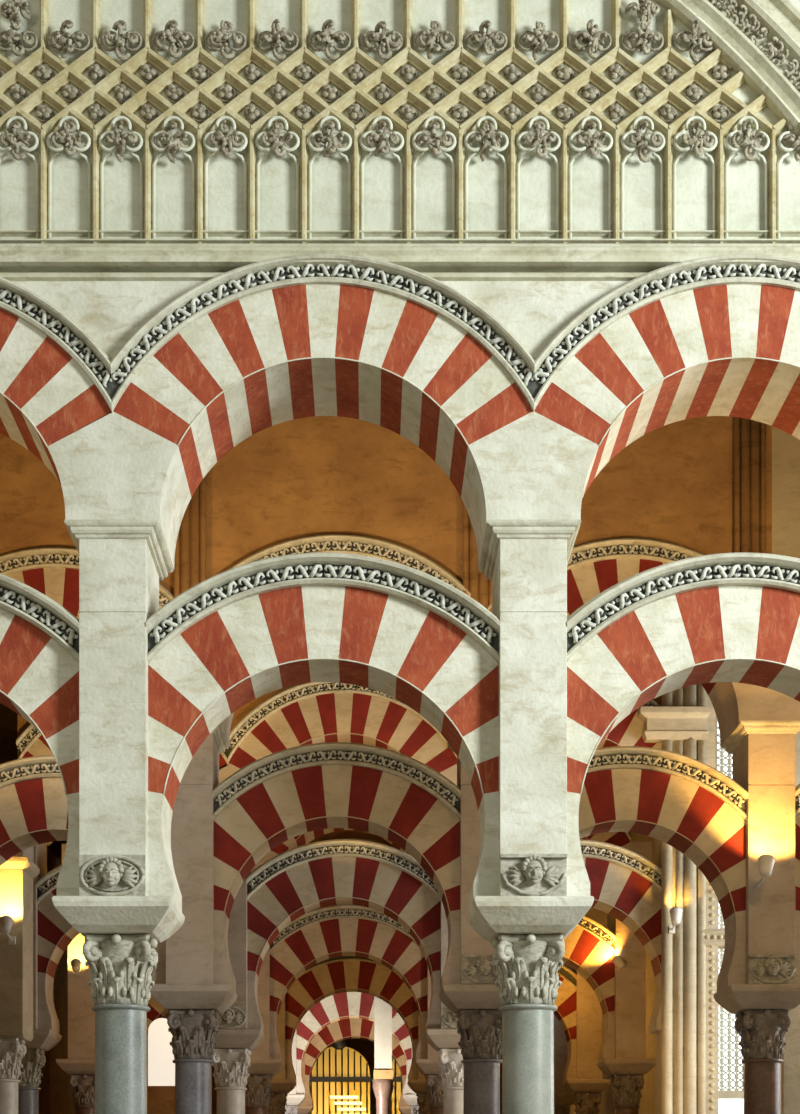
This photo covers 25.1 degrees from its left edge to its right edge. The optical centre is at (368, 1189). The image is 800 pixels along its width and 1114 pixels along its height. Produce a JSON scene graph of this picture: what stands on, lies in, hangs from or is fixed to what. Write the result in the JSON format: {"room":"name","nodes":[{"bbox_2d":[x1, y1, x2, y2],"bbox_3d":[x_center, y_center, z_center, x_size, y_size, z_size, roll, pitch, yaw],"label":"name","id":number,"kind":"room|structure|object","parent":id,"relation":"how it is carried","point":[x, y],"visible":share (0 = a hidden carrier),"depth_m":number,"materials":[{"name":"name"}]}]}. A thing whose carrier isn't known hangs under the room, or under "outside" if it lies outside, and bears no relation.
{"room":"mosque","nodes":[
{"label":"mosque","id":0,"kind":"room"},
{"bbox_2d":[0,703,66,861],"bbox_3d":[0.000,-9.925,39.850,19.000,0.250,52.300,0,0,0],"label":"ceiling","id":1,"kind":"structure","parent":0,"point":[8,717],"depth_m":39.20,"materials":[{"name":"brown wood"}]},
{"bbox_2d":[38,848,74,1113],"bbox_3d":[-9.350,-4.100,39.750,0.300,11.400,52.500,0,0,0],"label":"wall","id":2,"kind":"structure","parent":0,"point":[55,1093],"depth_m":53.33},
{"bbox_2d":[12,281,627,359],"bbox_3d":[0.000,-2.631,14.010,19.000,8.462,1.020,0,0,0],"label":"wall","id":3,"kind":"structure","parent":0,"point":[110,313],"depth_m":13.50,"materials":[{"name":"stone"}]},
{"bbox_2d":[0,243,799,280],"bbox_3d":[0.000,-6.960,13.525,19.000,0.285,0.210,0,0,0],"label":"trim","id":4,"kind":"structure","parent":3,"relation":"attached to","point":[18,261],"depth_m":13.46,"materials":[{"name":"stone"}]},
{"bbox_2d":[18,685,660,735],"bbox_3d":[-0.206,-7.804,25.110,9.195,3.992,1.020,0,0,0],"label":"wall","id":5,"kind":"structure","parent":0,"point":[244,710],"depth_m":24.60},
{"bbox_2d":[308,830,396,848],"bbox_3d":[-0.206,-7.804,36.310,9.195,3.992,1.020,0,0,0],"label":"wall","id":6,"kind":"structure","parent":0,"point":[343,833],"depth_m":35.80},
{"bbox_2d":[210,1038,501,1113],"bbox_3d":[-2.050,-4.100,60.150,14.900,11.400,0.300,0,0,0],"label":"wall","id":7,"kind":"structure","parent":0,"point":[365,1047],"depth_m":60.01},
{"bbox_2d":[0,0,799,238],"bbox_3d":[0.000,-8.869,14.010,19.000,4.012,0.780,0,0,0],"label":"wall","id":8,"kind":"structure","parent":0,"point":[694,173],"depth_m":13.62,"materials":[{"name":"stone"}]},
{"bbox_2d":[0,0,799,242],"bbox_3d":[-0.430,-8.745,13.541,8.825,3.330,0.159,0,0,0],"label":"tracery","id":9,"kind":"object","parent":8,"relation":"attached to","point":[433,117],"visible":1,"depth_m":13.55,"materials":[{"name":"stone"}]},
{"bbox_2d":[654,0,799,135],"bbox_3d":[2.513,-8.701,13.545,3.978,3.667,0.150,0,0,0],"label":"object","id":10,"kind":"object","parent":8,"relation":"attached to","point":[760,39],"visible":1,"depth_m":13.51,"materials":[{"name":"stone"}]},
{"bbox_2d":[0,416,799,595],"bbox_3d":[1.329,-7.804,19.760,12.266,3.992,1.020,0,0,0],"label":"wall","id":11,"kind":"structure","parent":0,"point":[316,475],"depth_m":19.25,"materials":[{"name":"orange paint"}]},
{"bbox_2d":[174,476,205,597],"bbox_3d":[-1.909,-7.909,19.190,0.385,3.742,0.161,0,0,0],"label":"shaft","id":12,"kind":"object","parent":11,"relation":"attached to","point":[190,551],"visible":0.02,"depth_m":19.16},
{"bbox_2d":[463,503,491,611],"bbox_3d":[1.174,-7.909,19.190,0.385,3.742,0.161,0,0,0],"label":"shaft","id":13,"kind":"object","parent":11,"relation":"attached to","point":[475,582],"visible":0.02,"depth_m":19.16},
{"bbox_2d":[734,417,765,552],"bbox_3d":[4.061,-7.909,19.190,0.385,3.742,0.161,0,0,0],"label":"pilaster","id":14,"kind":"object","parent":11,"relation":"attached to","point":[749,435],"visible":0.21,"depth_m":19.16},
{"bbox_2d":[554,964,576,1081],"bbox_3d":[2.812,-3.504,36.175,2.655,2.614,0.770,0,0,0],"label":"arch","id":15,"kind":"object","parent":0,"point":[565,1001],"visible":0.19,"depth_m":35.93,"materials":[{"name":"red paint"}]},
{"bbox_2d":[569,833,655,1113],"bbox_3d":[7.300,-4.100,39.750,4.400,11.400,52.500,0,0,0],"label":"wall","id":16,"kind":"structure","parent":0,"point":[647,1104],"depth_m":32.96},
{"bbox_2d":[715,713,799,1098],"bbox_3d":[7.200,-4.100,26.400,4.600,11.400,0.400,0,0,0],"label":"wall","id":17,"kind":"structure","parent":0,"point":[721,1094],"depth_m":26.20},
{"bbox_2d":[717,720,744,1113],"bbox_3d":[5.340,-3.848,26.465,0.581,7.247,0.130,0,0,0],"label":"window","id":18,"kind":"structure","parent":17,"relation":"in","point":[730,1066],"depth_m":26.41,"materials":[{"name":"white"}]},
{"bbox_3d":[0.000,1.750,31.000,28.000,0.300,78.000,0,0,0],"label":"floor","id":19,"kind":"structure","parent":0,"visible":0},
{"bbox_2d":[0,1038,25,1113],"bbox_3d":[-4.733,-0.177,23.260,0.570,3.554,0.570,0,0,0],"label":"marble column","id":20,"kind":"structure","parent":19,"relation":"on","point":[12,1050],"depth_m":23.09,"materials":[{"name":"beige stone"}]},
{"bbox_2d":[0,846,39,1040],"bbox_3d":[-5.049,-3.452,23.250,1.435,3.019,0.840,0,0,0],"label":"pier","id":21,"kind":"object","parent":20,"relation":"on","point":[17,873],"visible":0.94,"depth_m":22.90,"materials":[{"name":"stone"}]},
{"bbox_2d":[0,915,14,944],"bbox_3d":[-4.541,-3.277,22.648,0.180,0.309,0.514,0,0,0],"label":"floodlight","id":22,"kind":"object","parent":21,"relation":"attached to","point":[6,922],"visible":1,"depth_m":22.46,"materials":[{"name":"white metal"}]},
{"bbox_2d":[17,1049,45,1113],"bbox_3d":[-4.804,-0.177,25.060,0.570,3.554,0.570,0,0,0],"label":"marble column","id":23,"kind":"structure","parent":19,"relation":"on","point":[33,1060],"depth_m":24.88,"materials":[{"name":"grey stone"}]},
{"bbox_2d":[24,842,61,1050],"bbox_3d":[-4.785,-3.882,25.075,0.936,3.850,1.090,0,0,0],"label":"stone pier","id":24,"kind":"object","parent":23,"relation":"on","point":[43,1039],"visible":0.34,"depth_m":24.64,"materials":[{"name":"beige stone"}]},
{"bbox_2d":[36,864,78,1033],"bbox_3d":[-3.364,-3.435,24.975,2.378,2.475,0.770,0,0,0],"label":"arch","id":25,"kind":"object","parent":24,"relation":"on","point":[55,933],"visible":0.16,"depth_m":24.73,"materials":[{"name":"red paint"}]},
{"bbox_2d":[16,724,228,769],"bbox_3d":[-3.364,-6.196,25.060,2.898,1.317,1.120,0,0,0],"label":"arch","id":26,"kind":"object","parent":24,"relation":"on","point":[30,743],"visible":0.09,"depth_m":24.60,"materials":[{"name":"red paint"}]},
{"bbox_2d":[69,1074,94,1113],"bbox_3d":[-4.804,-0.177,30.660,0.570,3.554,0.570,0,0,0],"label":"marble column","id":27,"kind":"structure","parent":19,"relation":"on","point":[83,1086],"depth_m":30.47,"materials":[{"name":"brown stone"}]},
{"bbox_2d":[56,844,94,1074],"bbox_3d":[-4.785,-3.882,30.675,0.936,3.850,1.090,0,0,0],"label":"stone pier","id":28,"kind":"object","parent":27,"relation":"on","point":[81,1018],"visible":0.26,"depth_m":30.20,"materials":[{"name":"beige stone"}]},
{"bbox_2d":[70,959,82,978],"bbox_3d":[-4.830,-3.648,29.870,0.177,0.310,0.771,0,0,0],"label":"floodlight","id":29,"kind":"object","parent":28,"relation":"attached to","point":[75,963],"visible":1,"depth_m":29.55,"materials":[{"name":"white"}]},
{"bbox_2d":[82,934,157,1113],"bbox_3d":[-1.924,-0.177,13.960,0.570,3.554,0.570,0,0,0],"label":"marble column","id":30,"kind":"structure","parent":19,"relation":"on","point":[120,983],"depth_m":13.78,"materials":[{"name":"grey stone"}]},
{"bbox_2d":[47,412,190,942],"bbox_3d":[-1.923,-3.900,13.946,0.983,3.885,1.148,0,0,0],"label":"stone pier","id":31,"kind":"object","parent":30,"relation":"on","point":[126,492],"visible":0.97,"depth_m":13.50,"materials":[{"name":"stone"}]},
{"bbox_2d":[111,254,534,497],"bbox_3d":[-0.345,-6.288,13.960,3.174,1.411,1.120,0,0,0],"label":"arch","id":32,"kind":"object","parent":31,"relation":"on","point":[249,349],"visible":1,"depth_m":13.50,"materials":[{"name":"stone"}]},
{"bbox_2d":[146,552,499,911],"bbox_3d":[-0.345,-3.504,13.875,2.655,2.614,0.770,0,0,0],"label":"arch","id":33,"kind":"object","parent":31,"relation":"on","point":[242,634],"visible":1,"depth_m":13.63,"materials":[{"name":"white stone"}]},
{"bbox_2d":[147,1018,174,1113],"bbox_3d":[-3.864,-0.805,33.735,0.823,4.811,0.330,0,0,0],"label":"doorway","id":34,"kind":"object","parent":19,"relation":"on","point":[161,1068],"visible":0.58,"depth_m":33.60,"materials":[{"name":"beige"}]},
{"bbox_2d":[167,1009,218,1113],"bbox_3d":[-1.924,-0.177,19.710,0.570,3.554,0.570,0,0,0],"label":"marble column","id":35,"kind":"structure","parent":19,"relation":"on","point":[193,1032],"depth_m":19.53,"materials":[{"name":"grey stone"}]},
{"bbox_2d":[150,712,236,1013],"bbox_3d":[-1.921,-3.900,19.725,0.978,3.885,1.090,0,0,0],"label":"stone pier","id":36,"kind":"object","parent":35,"relation":"on","point":[189,984],"visible":0.49,"depth_m":19.25,"materials":[{"name":"beige stone"}]},
{"bbox_2d":[213,742,460,991],"bbox_3d":[-0.345,-3.504,19.625,2.655,2.614,0.770,0,0,0],"label":"arch","id":37,"kind":"object","parent":36,"relation":"on","point":[276,798],"visible":1,"depth_m":19.38,"materials":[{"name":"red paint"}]},
{"bbox_2d":[228,534,478,602],"bbox_3d":[-0.344,-6.288,19.710,3.174,1.411,1.120,0,0,0],"label":"arch","id":38,"kind":"object","parent":36,"relation":"on","point":[331,543],"visible":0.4,"depth_m":19.21,"materials":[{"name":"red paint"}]},
{"bbox_2d":[211,1048,250,1113],"bbox_3d":[-1.924,-0.177,25.060,0.570,3.554,0.570,0,0,0],"label":"marble column","id":39,"kind":"structure","parent":19,"relation":"on","point":[230,1074],"depth_m":24.87,"materials":[{"name":"beige stone"}]},
{"bbox_2d":[214,763,264,1050],"bbox_3d":[-1.921,-3.900,25.046,0.978,3.885,1.148,0,0,0],"label":"stone pier","id":40,"kind":"object","parent":39,"relation":"on","point":[233,1033],"visible":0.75,"depth_m":24.60,"materials":[{"name":"stone"}]},
{"bbox_2d":[228,682,456,772],"bbox_3d":[-0.344,-6.288,25.060,3.175,1.411,1.120,0,0,0],"label":"arch","id":41,"kind":"object","parent":40,"relation":"on","point":[316,712],"visible":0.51,"depth_m":24.60,"materials":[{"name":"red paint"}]},
{"bbox_2d":[247,839,440,1032],"bbox_3d":[-0.345,-3.504,24.975,2.655,2.614,0.770,0,0,0],"label":"arch","id":42,"kind":"object","parent":40,"relation":"on","point":[298,881],"visible":0.93,"depth_m":24.73,"materials":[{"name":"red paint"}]},
{"bbox_2d":[245,1074,272,1113],"bbox_3d":[-1.924,-0.177,30.660,0.570,3.554,0.570,0,0,0],"label":"marble column","id":43,"kind":"structure","parent":19,"relation":"on","point":[257,1094],"depth_m":30.47,"materials":[{"name":"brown stone"}]},
{"bbox_2d":[247,851,283,1075],"bbox_3d":[-1.921,-3.900,30.675,0.978,3.885,1.090,0,0,0],"label":"stone pier","id":44,"kind":"object","parent":43,"relation":"on","point":[261,1063],"visible":0.2,"depth_m":30.20,"materials":[{"name":"beige stone"}]},
{"bbox_2d":[271,828,409,854],"bbox_3d":[-0.346,-6.288,30.660,3.174,1.411,1.120,0,0,0],"label":"arch","id":45,"kind":"object","parent":44,"relation":"on","point":[305,838],"visible":0.02,"depth_m":30.68,"materials":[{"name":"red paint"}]},
{"bbox_2d":[270,904,426,1061],"bbox_3d":[-0.345,-3.504,30.575,2.655,2.614,0.770,0,0,0],"label":"arch","id":46,"kind":"object","parent":44,"relation":"on","point":[318,935],"visible":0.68,"depth_m":30.33,"materials":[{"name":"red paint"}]},
{"bbox_2d":[268,1092,287,1113],"bbox_3d":[-1.924,-0.177,36.260,0.570,3.554,0.570,0,0,0],"label":"marble column","id":47,"kind":"structure","parent":19,"relation":"on","point":[277,1101],"depth_m":36.07,"materials":[{"name":"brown stone"}]},
{"bbox_2d":[269,997,296,1093],"bbox_3d":[-1.921,-3.900,36.275,0.978,3.885,1.090,0,0,0],"label":"stone pier","id":48,"kind":"object","parent":47,"relation":"on","point":[280,1084],"visible":0.16,"depth_m":35.80,"materials":[{"name":"beige stone"}]},
{"bbox_2d":[285,956,417,1080],"bbox_3d":[-0.345,-3.504,36.175,2.655,2.614,0.770,0,0,0],"label":"arch","id":49,"kind":"object","parent":48,"relation":"on","point":[326,978],"visible":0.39,"depth_m":35.93,"materials":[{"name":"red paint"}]},
{"bbox_2d":[334,838,395,848],"bbox_3d":[-0.345,-6.288,36.260,3.158,1.411,1.120,0,0,0],"label":"arch","id":50,"kind":"object","parent":48,"relation":"on","point":[369,840],"visible":0.16,"depth_m":35.71,"materials":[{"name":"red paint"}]},
{"bbox_2d":[285,1106,297,1113],"bbox_3d":[-1.924,-0.177,41.860,0.570,3.554,0.570,0,0,0],"label":"marble column","id":51,"kind":"structure","parent":19,"relation":"on","point":[289,1109],"depth_m":41.66,"materials":[{"name":"grey stone"}]},
{"bbox_2d":[285,1029,305,1105],"bbox_3d":[-1.921,-3.900,41.875,0.978,3.885,1.090,0,0,0],"label":"stone pier","id":52,"kind":"object","parent":51,"relation":"on","point":[293,1099],"visible":0.23,"depth_m":41.40,"materials":[{"name":"white stone"}]},
{"bbox_2d":[297,992,411,1095],"bbox_3d":[-0.345,-3.504,41.775,2.655,2.614,0.770,0,0,0],"label":"arch","id":53,"kind":"object","parent":52,"relation":"on","point":[346,1005],"visible":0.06,"depth_m":41.53,"materials":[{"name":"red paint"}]},
{"bbox_2d":[310,1040,371,1113],"bbox_3d":[-0.850,-1.383,50.941,1.857,5.965,0.317,0,0,0],"label":"screen","id":54,"kind":"object","parent":19,"relation":"on","point":[340,1070],"visible":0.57,"depth_m":51.00,"materials":[{"name":"gold metal"}]},
{"bbox_2d":[327,1090,365,1113],"bbox_3d":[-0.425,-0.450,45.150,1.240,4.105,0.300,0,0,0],"label":"steps","id":55,"kind":"structure","parent":19,"relation":"on","point":[354,1097],"depth_m":45.00,"materials":[{"name":"white stone"}]},
{"bbox_2d":[372,996,393,1113],"bbox_3d":[0.311,-1.711,39.500,0.500,6.622,0.500,0,0,0],"label":"pier","id":56,"kind":"object","parent":19,"relation":"on","point":[383,1080],"visible":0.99,"depth_m":39.30,"materials":[{"name":"beige paint"}]},
{"bbox_2d":[392,1058,401,1113],"bbox_3d":[1.105,-1.183,51.000,1.007,5.567,0.200,0,0,0],"label":"screen","id":57,"kind":"object","parent":19,"relation":"on","point":[396,1094],"visible":0.06,"depth_m":51.00,"materials":[{"name":"gold metal"}]},
{"bbox_2d":[410,1106,418,1113],"bbox_3d":[1.234,-0.177,41.860,0.570,3.554,0.570,0,0,0],"label":"marble column","id":58,"kind":"structure","parent":19,"relation":"on","point":[414,1109],"depth_m":41.65,"materials":[{"name":"grey stone"}]},
{"bbox_2d":[402,1091,418,1105],"bbox_3d":[1.234,-3.900,41.875,0.984,3.885,1.090,0,0,0],"label":"stone pier","id":59,"kind":"object","parent":58,"relation":"on","point":[410,1099],"visible":0.16,"depth_m":41.40,"materials":[{"name":"beige stone"}]},
{"bbox_2d":[416,1093,429,1113],"bbox_3d":[1.234,-0.177,36.260,0.570,3.554,0.570,0,0,0],"label":"marble column","id":60,"kind":"structure","parent":19,"relation":"on","point":[422,1100],"depth_m":36.07,"materials":[{"name":"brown stone"}]},
{"bbox_2d":[408,1012,427,1093],"bbox_3d":[1.234,-3.900,36.275,0.984,3.885,1.090,0,0,0],"label":"stone pier","id":61,"kind":"object","parent":60,"relation":"on","point":[418,1085],"visible":0.18,"depth_m":35.80,"materials":[{"name":"beige stone"}]},
{"bbox_2d":[425,1075,443,1113],"bbox_3d":[1.234,-0.177,30.660,0.570,3.554,0.570,0,0,0],"label":"marble column","id":62,"kind":"structure","parent":19,"relation":"on","point":[434,1085],"depth_m":30.48,"materials":[{"name":"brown stone"}]},
{"bbox_2d":[414,965,441,1075],"bbox_3d":[1.234,-3.900,30.675,0.984,3.885,1.090,0,0,0],"label":"stone pier","id":63,"kind":"object","parent":62,"relation":"on","point":[429,1066],"visible":0.17,"depth_m":30.20,"materials":[{"name":"beige stone"}]},
{"bbox_2d":[562,915,615,1061],"bbox_3d":[2.812,-3.504,30.575,2.655,2.614,0.770,0,0,0],"label":"arch","id":64,"kind":"object","parent":63,"relation":"on","point":[590,947],"visible":0.25,"depth_m":30.33,"materials":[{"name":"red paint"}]},
{"bbox_2d":[581,832,630,846],"bbox_3d":[2.812,-6.288,30.660,3.174,1.411,1.120,0,0,0],"label":"arch","id":65,"kind":"object","parent":63,"relation":"on","point":[620,839],"visible":0.02,"depth_m":30.20,"materials":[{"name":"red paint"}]},
{"bbox_2d":[437,1048,463,1113],"bbox_3d":[1.234,-0.177,25.060,0.570,3.554,0.570,0,0,0],"label":"marble column","id":66,"kind":"structure","parent":19,"relation":"on","point":[452,1072],"depth_m":24.87,"materials":[{"name":"beige stone"}]},
{"bbox_2d":[424,764,460,1050],"bbox_3d":[1.234,-3.900,25.046,0.984,3.885,1.148,0,0,0],"label":"stone pier","id":67,"kind":"object","parent":66,"relation":"on","point":[447,1037],"visible":0.13,"depth_m":24.60,"materials":[{"name":"stone"}]},
{"bbox_2d":[580,839,660,1033],"bbox_3d":[2.812,-3.504,24.975,2.655,2.614,0.770,0,0,0],"label":"arch","id":68,"kind":"object","parent":67,"relation":"on","point":[625,885],"visible":0.45,"depth_m":24.73,"materials":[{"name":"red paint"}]},
{"bbox_2d":[598,700,660,748],"bbox_3d":[2.812,-6.288,25.060,3.177,1.411,1.120,0,0,0],"label":"arch","id":69,"kind":"object","parent":67,"relation":"on","point":[629,731],"visible":0.2,"depth_m":24.60,"materials":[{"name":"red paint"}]},
{"bbox_2d":[456,1009,502,1113],"bbox_3d":[1.234,-0.177,19.710,0.570,3.554,0.570,0,0,0],"label":"marble column","id":70,"kind":"structure","parent":19,"relation":"on","point":[480,1031],"depth_m":19.53,"materials":[{"name":"grey stone"}]},
{"bbox_2d":[439,742,501,1013],"bbox_3d":[1.233,-3.895,19.696,0.982,3.875,1.148,0,0,0],"label":"stone pier","id":71,"kind":"object","parent":70,"relation":"on","point":[476,990],"visible":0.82,"depth_m":19.25,"materials":[{"name":"stone"}]},
{"bbox_2d":[488,538,716,694],"bbox_3d":[2.774,-6.261,19.710,3.089,1.383,1.120,0,0,0],"label":"arch","id":72,"kind":"object","parent":71,"relation":"on","point":[594,567],"visible":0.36,"depth_m":19.25,"materials":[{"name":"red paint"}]},
{"bbox_2d":[578,746,748,991],"bbox_3d":[2.771,-3.484,19.625,2.572,2.572,0.770,0,0,0],"label":"arch","id":73,"kind":"object","parent":71,"relation":"on","point":[683,802],"visible":0.6,"depth_m":19.38,"materials":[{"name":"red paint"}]},
{"bbox_2d":[491,934,564,1113],"bbox_3d":[1.234,-0.177,13.960,0.570,3.554,0.570,0,0,0],"label":"marble column","id":74,"kind":"structure","parent":19,"relation":"on","point":[528,983],"depth_m":13.78,"materials":[{"name":"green stone"}]},
{"bbox_2d":[461,412,598,942],"bbox_3d":[1.234,-3.900,13.946,0.984,3.885,1.148,0,0,0],"label":"stone pier","id":75,"kind":"object","parent":74,"relation":"on","point":[525,481],"visible":0.99,"depth_m":13.50,"materials":[{"name":"stone"}]},
{"bbox_2d":[532,254,799,496],"bbox_3d":[2.810,-6.288,13.960,3.174,1.411,1.120,0,0,0],"label":"arch","id":76,"kind":"object","parent":75,"relation":"on","point":[693,338],"visible":1,"depth_m":13.50,"materials":[{"name":"stone"}]},
{"bbox_2d":[567,552,799,895],"bbox_3d":[2.812,-3.504,13.875,2.655,2.614,0.770,0,0,0],"label":"arch","id":77,"kind":"object","parent":75,"relation":"on","point":[660,630],"visible":0.99,"depth_m":13.63,"materials":[{"name":"white stone"}]},
{"bbox_2d":[554,1106,569,1113],"bbox_3d":[4.391,-0.177,41.860,0.570,3.554,0.570,0,0,0],"label":"marble column","id":78,"kind":"structure","parent":19,"relation":"on","point":[557,1109],"depth_m":41.66,"materials":[{"name":"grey stone"}]},
{"bbox_2d":[554,963,573,1105],"bbox_3d":[4.370,-3.900,41.875,0.941,3.885,1.090,0,0,0],"label":"stone pier","id":79,"kind":"object","parent":78,"relation":"on","point":[562,1097],"visible":0.14,"depth_m":41.40,"materials":[{"name":"beige stone"}]},
{"bbox_2d":[573,1092,600,1113],"bbox_3d":[4.391,-0.177,36.260,0.570,3.554,0.570,0,0,0],"label":"marble column","id":80,"kind":"structure","parent":19,"relation":"on","point":[585,1103],"depth_m":36.07,"materials":[{"name":"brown stone"}]},
{"bbox_2d":[562,907,610,1093],"bbox_3d":[4.370,-3.900,36.275,0.941,3.885,1.090,0,0,0],"label":"stone pier","id":81,"kind":"object","parent":80,"relation":"on","point":[589,1079],"visible":0.44,"depth_m":35.80,"materials":[{"name":"beige stone"}]},
{"bbox_2d":[610,1074,643,1113],"bbox_3d":[4.391,-0.177,30.660,0.570,3.554,0.570,0,0,0],"label":"marble column","id":82,"kind":"structure","parent":19,"relation":"on","point":[626,1089],"depth_m":30.48,"materials":[{"name":"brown stone"}]},
{"bbox_2d":[597,842,655,1075],"bbox_3d":[4.370,-3.900,30.675,0.941,3.885,1.090,0,0,0],"label":"stone pier","id":83,"kind":"object","parent":82,"relation":"on","point":[630,981],"visible":0.45,"depth_m":30.20,"materials":[{"name":"beige stone"}]},
{"bbox_2d":[612,955,624,973],"bbox_3d":[4.171,-3.776,30.127,0.220,0.310,0.266,0,0,0],"label":"floodlight","id":84,"kind":"object","parent":83,"relation":"attached to","point":[617,960],"visible":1,"depth_m":30.03,"materials":[{"name":"white"}]},
{"bbox_2d":[637,684,724,1113],"bbox_3d":[4.358,-4.075,24.750,1.390,11.350,0.900,0,0,0],"label":"pier","id":85,"kind":"object","parent":19,"relation":"on","point":[684,722],"visible":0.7,"depth_m":24.43,"materials":[{"name":"beige stone"}]},
{"bbox_2d":[669,907,682,933],"bbox_3d":[4.117,-3.629,24.217,0.176,0.301,0.426,0,0,0],"label":"floodlight","id":86,"kind":"object","parent":85,"relation":"attached to","point":[676,912],"visible":1,"depth_m":24.05,"materials":[{"name":"white metal"}]},
{"bbox_2d":[734,1009,790,1113],"bbox_3d":[4.309,-0.177,19.710,0.570,3.554,0.570,0,0,0],"label":"marble column","id":87,"kind":"structure","parent":19,"relation":"on","point":[762,1042],"depth_m":19.53,"materials":[{"name":"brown stone"}]},
{"bbox_2d":[708,682,799,1013],"bbox_3d":[4.309,-3.900,19.696,0.982,3.884,1.148,0,0,0],"label":"stone pier","id":88,"kind":"object","parent":87,"relation":"on","point":[758,725],"visible":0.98,"depth_m":19.25,"materials":[{"name":"stone"}]},
{"bbox_2d":[755,854,774,887],"bbox_3d":[4.148,-3.338,18.977,0.178,0.305,0.656,0,0,0],"label":"floodlight","id":89,"kind":"object","parent":88,"relation":"attached to","point":[766,862],"visible":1,"depth_m":18.70,"materials":[{"name":"white metal"}]},
{"bbox_2d":[795,784,799,983],"bbox_3d":[5.886,-3.503,19.625,2.651,2.612,0.770,0,0,0],"label":"arch","id":90,"kind":"object","parent":88,"relation":"on","point":[797,788],"visible":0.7,"depth_m":19.38,"materials":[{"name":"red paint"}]},
{"bbox_2d":[781,1005,799,1113],"bbox_3d":[5.226,-1.202,21.550,0.800,5.604,0.800,0,0,0],"label":"pier","id":91,"kind":"object","parent":19,"relation":"on","point":[790,1068],"visible":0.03,"depth_m":21.20,"materials":[{"name":"beige stone"}]},
{"bbox_3d":[-1.924,-0.177,47.460,0.570,3.554,0.570,0,0,0],"label":"marble column","id":92,"kind":"structure","parent":19,"relation":"on","visible":0},
{"bbox_2d":[297,1054,313,1113],"bbox_3d":[-1.921,-3.900,47.475,0.978,3.885,1.090,0,0,0],"label":"stone pier","id":93,"kind":"object","parent":92,"relation":"on","point":[302,1109],"visible":0.2,"depth_m":47.00,"materials":[{"name":"beige stone"}]},
{"bbox_2d":[305,1018,406,1105],"bbox_3d":[-0.345,-3.504,47.375,2.655,2.614,0.770,0,0,0],"label":"arch","id":94,"kind":"object","parent":93,"relation":"on","point":[350,1028],"visible":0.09,"depth_m":47.13,"materials":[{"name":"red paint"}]},
{"bbox_3d":[1.234,-0.177,47.460,0.570,3.554,0.570,0,0,0],"label":"marble column","id":95,"kind":"structure","parent":19,"relation":"on","visible":0},
{"bbox_2d":[399,1105,410,1113],"bbox_3d":[1.234,-3.900,47.475,0.984,3.885,1.090,0,0,0],"label":"stone pier","id":96,"kind":"object","parent":95,"relation":"on","point":[403,1109],"visible":0.12,"depth_m":47.00,"materials":[{"name":"beige stone"}]},
{"bbox_3d":[-5.014,-0.177,13.960,0.570,3.554,0.570,0,0,0],"label":"marble column","id":97,"kind":"structure","parent":0,"visible":0},
{"bbox_3d":[-4.993,-3.896,13.946,0.940,3.876,1.148,0,0,0],"label":"stone pier","id":98,"kind":"object","parent":97,"relation":"on","visible":0},
{"bbox_2d":[0,573,78,895],"bbox_3d":[-3.469,-3.487,13.875,2.588,2.580,0.770,0,0,0],"label":"arch","id":99,"kind":"object","parent":98,"relation":"on","point":[39,637],"visible":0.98,"depth_m":13.63,"materials":[{"name":"white stone"}]},
{"bbox_2d":[0,277,112,483],"bbox_3d":[-3.471,-6.266,13.960,3.106,1.388,1.120,0,0,0],"label":"arch","id":100,"kind":"object","parent":98,"relation":"on","point":[56,380],"visible":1,"depth_m":13.50,"materials":[{"name":"stone"}]},
{"bbox_3d":[-4.804,-0.177,19.710,0.570,3.554,0.570,0,0,0],"label":"marble column","id":101,"kind":"structure","parent":0,"visible":0},
{"bbox_3d":[-4.785,-3.883,19.696,0.936,3.850,1.148,0,0,0],"label":"stone pier","id":102,"kind":"object","parent":101,"relation":"on","visible":0},
{"bbox_2d":[0,755,165,983],"bbox_3d":[-3.364,-3.435,19.625,2.378,2.475,0.770,0,0,0],"label":"arch","id":103,"kind":"object","parent":102,"relation":"on","point":[33,799],"visible":0.3,"depth_m":19.38,"materials":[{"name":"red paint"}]},
{"bbox_2d":[0,547,173,618],"bbox_3d":[-3.363,-6.196,19.710,2.896,1.317,1.120,0,0,0],"label":"arch","id":104,"kind":"object","parent":102,"relation":"on","point":[53,572],"visible":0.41,"depth_m":19.25,"materials":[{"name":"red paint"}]},
{"bbox_3d":[-4.804,-0.177,36.260,0.570,3.554,0.570,0,0,0],"label":"marble column","id":105,"kind":"structure","parent":0,"visible":0},
{"bbox_3d":[-4.785,-3.883,36.275,0.936,3.850,1.090,0,0,0],"label":"stone pier","id":106,"kind":"object","parent":105,"relation":"on","visible":0},
{"bbox_2d":[147,995,167,1078],"bbox_3d":[-3.364,-3.435,36.175,2.378,2.475,0.770,0,0,0],"label":"arch","id":107,"kind":"object","parent":106,"relation":"on","point":[156,1011],"visible":0.02,"depth_m":35.93,"materials":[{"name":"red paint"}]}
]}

